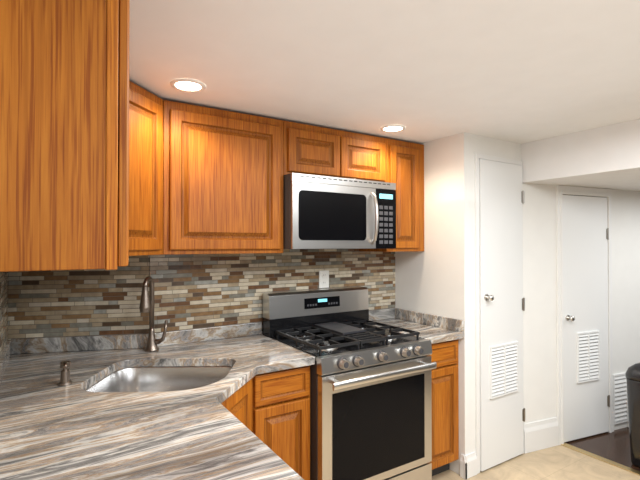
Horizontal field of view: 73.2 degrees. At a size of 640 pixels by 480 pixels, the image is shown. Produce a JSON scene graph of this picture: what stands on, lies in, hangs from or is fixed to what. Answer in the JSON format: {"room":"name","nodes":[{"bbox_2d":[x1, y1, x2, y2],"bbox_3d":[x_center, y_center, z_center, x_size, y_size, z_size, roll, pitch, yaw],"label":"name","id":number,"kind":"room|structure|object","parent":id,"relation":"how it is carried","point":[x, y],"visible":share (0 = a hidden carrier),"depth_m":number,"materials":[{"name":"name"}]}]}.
{"room":"kitchen","nodes":[
{"label":"kitchen","id":0,"kind":"room"},
{"bbox_2d":[129,0,639,143],"bbox_3d":[1.017,-0.763,0.751,3.155,0.120,5.650,0,-1,-32],"label":"ceiling","id":1,"kind":"structure","parent":0,"point":[513,71],"depth_m":1.68,"materials":[{"name":"paint"}]},
{"bbox_2d":[0,0,139,271],"bbox_3d":[-0.754,-0.313,1.164,0.306,0.744,0.921,0,-1,-32],"label":"upper cabinet","id":2,"kind":"object","parent":1,"relation":"hanging from","point":[106,163],"depth_m":0.80,"materials":[{"name":"brown wood"}]},
{"bbox_2d":[140,87,183,254],"bbox_3d":[-1.024,-0.305,1.901,0.639,0.746,0.609,0,-1,-32],"label":"upper cabinet","id":3,"kind":"object","parent":1,"relation":"hanging from","point":[161,121],"depth_m":2.03,"materials":[{"name":"brown wood"}]},
{"bbox_2d":[170,78,205,91],"bbox_3d":[-0.588,-0.687,1.923,0.156,0.008,0.156,0,-1,-32],"label":"recessed light","id":4,"kind":"object","parent":1,"relation":"in","point":[187,85],"visible":1,"depth_m":1.92,"materials":[{"name":"white"}]},
{"bbox_2d":[184,103,287,253],"bbox_3d":[-0.555,-0.300,2.366,0.649,0.746,0.325,0,-1,-32],"label":"upper cabinet","id":5,"kind":"object","parent":1,"relation":"hanging from","point":[235,164],"depth_m":2.24,"materials":[{"name":"brown wood"}]},
{"bbox_2d":[288,121,343,177],"bbox_3d":[-0.120,-0.517,2.645,0.378,0.306,0.325,0,-1,-32],"label":"upper cabinet","id":6,"kind":"object","parent":1,"relation":"hanging from","point":[312,150],"depth_m":2.52,"materials":[{"name":"brown wood"}]},
{"bbox_2d":[283,173,395,248],"bbox_3d":[0.076,-0.154,2.685,0.752,0.416,0.458,0,-1,-32],"label":"over-the-range microwave","id":7,"kind":"object","parent":6,"relation":"attached to","point":[323,212],"visible":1,"depth_m":2.50,"materials":[{"name":"grey metal"}]},
{"bbox_2d":[344,131,391,182],"bbox_3d":[0.200,-0.515,2.847,0.379,0.306,0.325,0,-1,-32],"label":"upper cabinet","id":8,"kind":"object","parent":1,"relation":"hanging from","point":[366,157],"depth_m":2.72,"materials":[{"name":"brown wood"}]},
{"bbox_2d":[359,139,423,251],"bbox_3d":[0.507,-0.294,3.040,0.346,0.746,0.325,0,-1,-32],"label":"upper cabinet","id":9,"kind":"object","parent":1,"relation":"hanging from","point":[407,157],"depth_m":2.91,"materials":[{"name":"brown wood"}]},
{"bbox_2d":[380,125,405,131],"bbox_3d":[0.447,-0.680,2.635,0.156,0.008,0.156,0,-1,-32],"label":"recessed light","id":10,"kind":"object","parent":1,"relation":"in","point":[392,128],"visible":1,"depth_m":2.63,"materials":[{"name":"white"}]},
{"bbox_2d":[521,119,639,190],"bbox_3d":[4.055,-0.613,2.028,3.345,0.395,4.554,0,-1,-32],"label":"soffit","id":11,"kind":"object","parent":1,"relation":"attached to","point":[606,157],"depth_m":2.74,"materials":[{"name":"paint"}]},
{"bbox_2d":[395,132,475,474],"bbox_3d":[0.790,0.409,3.026,0.120,2.180,0.646,0,-1,-32],"label":"wall","id":12,"kind":"structure","parent":0,"point":[436,276],"depth_m":2.81,"materials":[{"name":"white paint"}]},
{"bbox_2d":[476,135,520,160],"bbox_3d":[1.185,0.409,2.965,0.482,2.180,0.120,0,-1,-32],"label":"wall","id":13,"kind":"structure","parent":0,"point":[496,148],"depth_m":2.91,"materials":[{"name":"white paint"}]},
{"bbox_2d":[475,153,524,473],"bbox_3d":[1.230,0.470,2.878,0.505,2.054,0.072,0,-1,-32],"label":"closet door","id":14,"kind":"structure","parent":13,"relation":"in","point":[499,310],"depth_m":2.87,"materials":[{"name":"white wood"}]},
{"bbox_2d":[432,445,639,479],"bbox_3d":[1.176,1.528,0.829,3.530,0.100,5.650,0,-1,-32],"label":"floor","id":15,"kind":"structure","parent":0,"point":[560,462],"depth_m":2.81,"materials":[{"name":"beige tile"}]},
{"bbox_2d":[221,374,288,464],"bbox_3d":[-0.801,1.050,1.842,0.967,0.874,0.925,0,-1,-32],"label":"base cabinet","id":16,"kind":"object","parent":15,"relation":"on","point":[271,410],"depth_m":2.01,"materials":[{"name":"brown wood"}]},
{"bbox_2d":[0,332,303,479],"bbox_3d":[-0.642,0.550,1.339,0.690,0.114,2.441,0,-1,-32],"label":"countertop","id":17,"kind":"structure","parent":16,"relation":"on","point":[50,429],"depth_m":1.34,"materials":[{"name":"grey stone"}]},
{"bbox_2d":[58,361,71,385],"bbox_3d":[-1.003,0.525,1.698,0.050,0.091,0.076,0,-1,-32],"label":"soap dispenser","id":18,"kind":"object","parent":17,"relation":"on","point":[65,380],"visible":1,"depth_m":1.69,"materials":[{"name":"silver metal"}]},
{"bbox_2d":[139,276,167,351],"bbox_3d":[-0.865,0.381,2.231,0.145,0.389,0.134,0,-1,-32],"label":"faucet","id":19,"kind":"object","parent":17,"relation":"on","point":[146,302],"visible":1,"depth_m":2.24,"materials":[{"name":"silver metal"}]},
{"bbox_2d":[169,322,292,365],"bbox_3d":[-0.729,0.559,2.314,0.988,0.114,0.701,0,-1,-32],"label":"countertop","id":20,"kind":"structure","parent":16,"relation":"on","point":[213,343],"depth_m":2.42,"materials":[{"name":"grey stone"}]},
{"bbox_2d":[85,366,231,391],"bbox_3d":[-0.675,0.714,1.855,0.610,0.200,0.520,0,-1,-1],"label":"sink bowl","id":21,"kind":"object","parent":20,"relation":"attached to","point":[155,379],"visible":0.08,"depth_m":2.09,"materials":[{"name":"silver metal"}]},
{"bbox_2d":[224,348,314,383],"bbox_3d":[-0.295,0.595,2.190,0.388,0.039,0.390,0,-1,-32],"label":"countertop","id":22,"kind":"structure","parent":16,"relation":"on","point":[244,368],"depth_m":2.06,"materials":[{"name":"grey stone"}]},
{"bbox_2d":[261,365,309,479],"bbox_3d":[-0.339,1.055,2.318,0.322,0.874,0.618,0,-1,-32],"label":"base cabinet","id":23,"kind":"object","parent":15,"relation":"on","point":[296,381],"depth_m":2.11,"materials":[{"name":"brown wood"}]},
{"bbox_2d":[263,286,436,479],"bbox_3d":[0.163,0.908,2.538,0.754,1.171,0.739,0,-1,-32],"label":"gas range","id":24,"kind":"object","parent":15,"relation":"on","point":[370,402],"visible":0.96,"depth_m":2.32,"materials":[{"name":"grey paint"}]},
{"bbox_2d":[430,339,458,475],"bbox_3d":[0.585,1.060,2.904,0.346,0.874,0.618,0,-1,-32],"label":"base cabinet","id":25,"kind":"object","parent":15,"relation":"on","point":[445,387],"depth_m":2.66,"materials":[{"name":"brown wood"}]},
{"bbox_2d":[369,308,463,343],"bbox_3d":[0.592,0.565,2.897,0.345,0.114,0.642,0,-1,-32],"label":"countertop","id":26,"kind":"structure","parent":25,"relation":"on","point":[435,328],"depth_m":2.91,"materials":[{"name":"grey stone"}]},
{"bbox_2d":[520,144,639,429],"bbox_3d":[2.960,0.416,3.741,3.348,2.180,0.710,0,-1,-32],"label":"wall","id":27,"kind":"structure","parent":0,"point":[539,322],"depth_m":3.15,"materials":[{"name":"white paint"}]},
{"bbox_2d":[460,411,628,479],"bbox_3d":[2.683,1.403,3.501,3.868,0.200,0.615,0,-1,-32],"label":"baseboard","id":28,"kind":"structure","parent":27,"relation":"attached to","point":[541,434],"depth_m":3.06,"materials":[{"name":"white wood"}]},
{"bbox_2d":[556,185,612,444],"bbox_3d":[2.018,0.550,3.276,0.586,1.902,0.122,0,-1,-32],"label":"hall door","id":29,"kind":"structure","parent":27,"relation":"in","point":[584,311],"depth_m":3.26,"materials":[{"name":"white wood"}]},
{"bbox_2d":[613,372,628,424],"bbox_3d":[2.388,1.258,3.426,0.177,0.390,0.012,0,-1,-22],"label":"air vent","id":30,"kind":"object","parent":27,"relation":"in","point":[620,404],"visible":0.81,"depth_m":3.42,"materials":[{"name":"white"}]},
{"bbox_2d":[565,427,639,470],"bbox_3d":[3.869,1.545,2.538,2.850,0.100,5.650,0,-1,-32],"label":"floor","id":31,"kind":"structure","parent":0,"point":[614,446],"depth_m":3.15,"materials":[{"name":"brown wood"}]},
{"bbox_2d":[561,443,639,475],"bbox_3d":[2.981,1.479,1.279,0.050,0.006,4.475,0,-1,-32],"label":"threshold strip","id":32,"kind":"object","parent":31,"relation":"on","point":[629,469],"depth_m":2.93,"materials":[{"name":"brown wood"}]},
{"bbox_2d":[625,362,639,467],"bbox_3d":[2.261,1.151,2.818,0.330,0.691,0.370,0,-1,-32],"label":"bin","id":33,"kind":"object","parent":31,"relation":"on","point":[632,374],"visible":1,"depth_m":2.84,"materials":[{"name":"black plastic"}]},
{"bbox_3d":[-0.164,0.408,2.886,1.880,2.180,0.140,0,-1,-32],"label":"wall","id":34,"kind":"structure","parent":0,"visible":0},
{"bbox_2d":[150,249,394,332],"bbox_3d":[-0.175,0.297,2.792,1.759,0.540,0.008,0,-1,-32],"label":"tile backsplash","id":35,"kind":"structure","parent":34,"relation":"attached to","point":[193,291],"depth_m":2.61,"materials":[{"name":"tile"}]},
{"bbox_2d":[319,270,328,287],"bbox_3d":[0.028,0.265,2.910,0.077,0.117,0.009,0,-1,-32],"label":"electrical outlet plate","id":36,"kind":"object","parent":35,"relation":"attached to","point":[324,279],"visible":1,"depth_m":2.91,"materials":[{"name":"white plastic"}]},
{"bbox_3d":[-1.311,0.403,2.342,0.640,2.180,0.450,0,-1,-32],"label":"wall","id":37,"kind":"structure","parent":0,"visible":0},
{"bbox_2d":[8,255,149,339],"bbox_3d":[-1.250,0.292,2.254,0.676,0.540,0.008,0,-1,-11],"label":"tile backsplash","id":38,"kind":"structure","parent":37,"relation":"attached to","point":[68,303],"depth_m":2.25,"materials":[{"name":"tile"}]},
{"bbox_3d":[-0.247,0.379,-0.062,0.140,2.180,5.650,0,-1,-32],"label":"wall","id":39,"kind":"structure","parent":0,"visible":0},
{"bbox_2d":[0,272,8,357],"bbox_3d":[-0.928,0.281,1.151,0.008,0.540,2.426,0,-1,-32],"label":"tile backsplash","id":40,"kind":"structure","parent":39,"relation":"attached to","point":[3,308],"depth_m":1.94,"materials":[{"name":"tile"}]}
]}

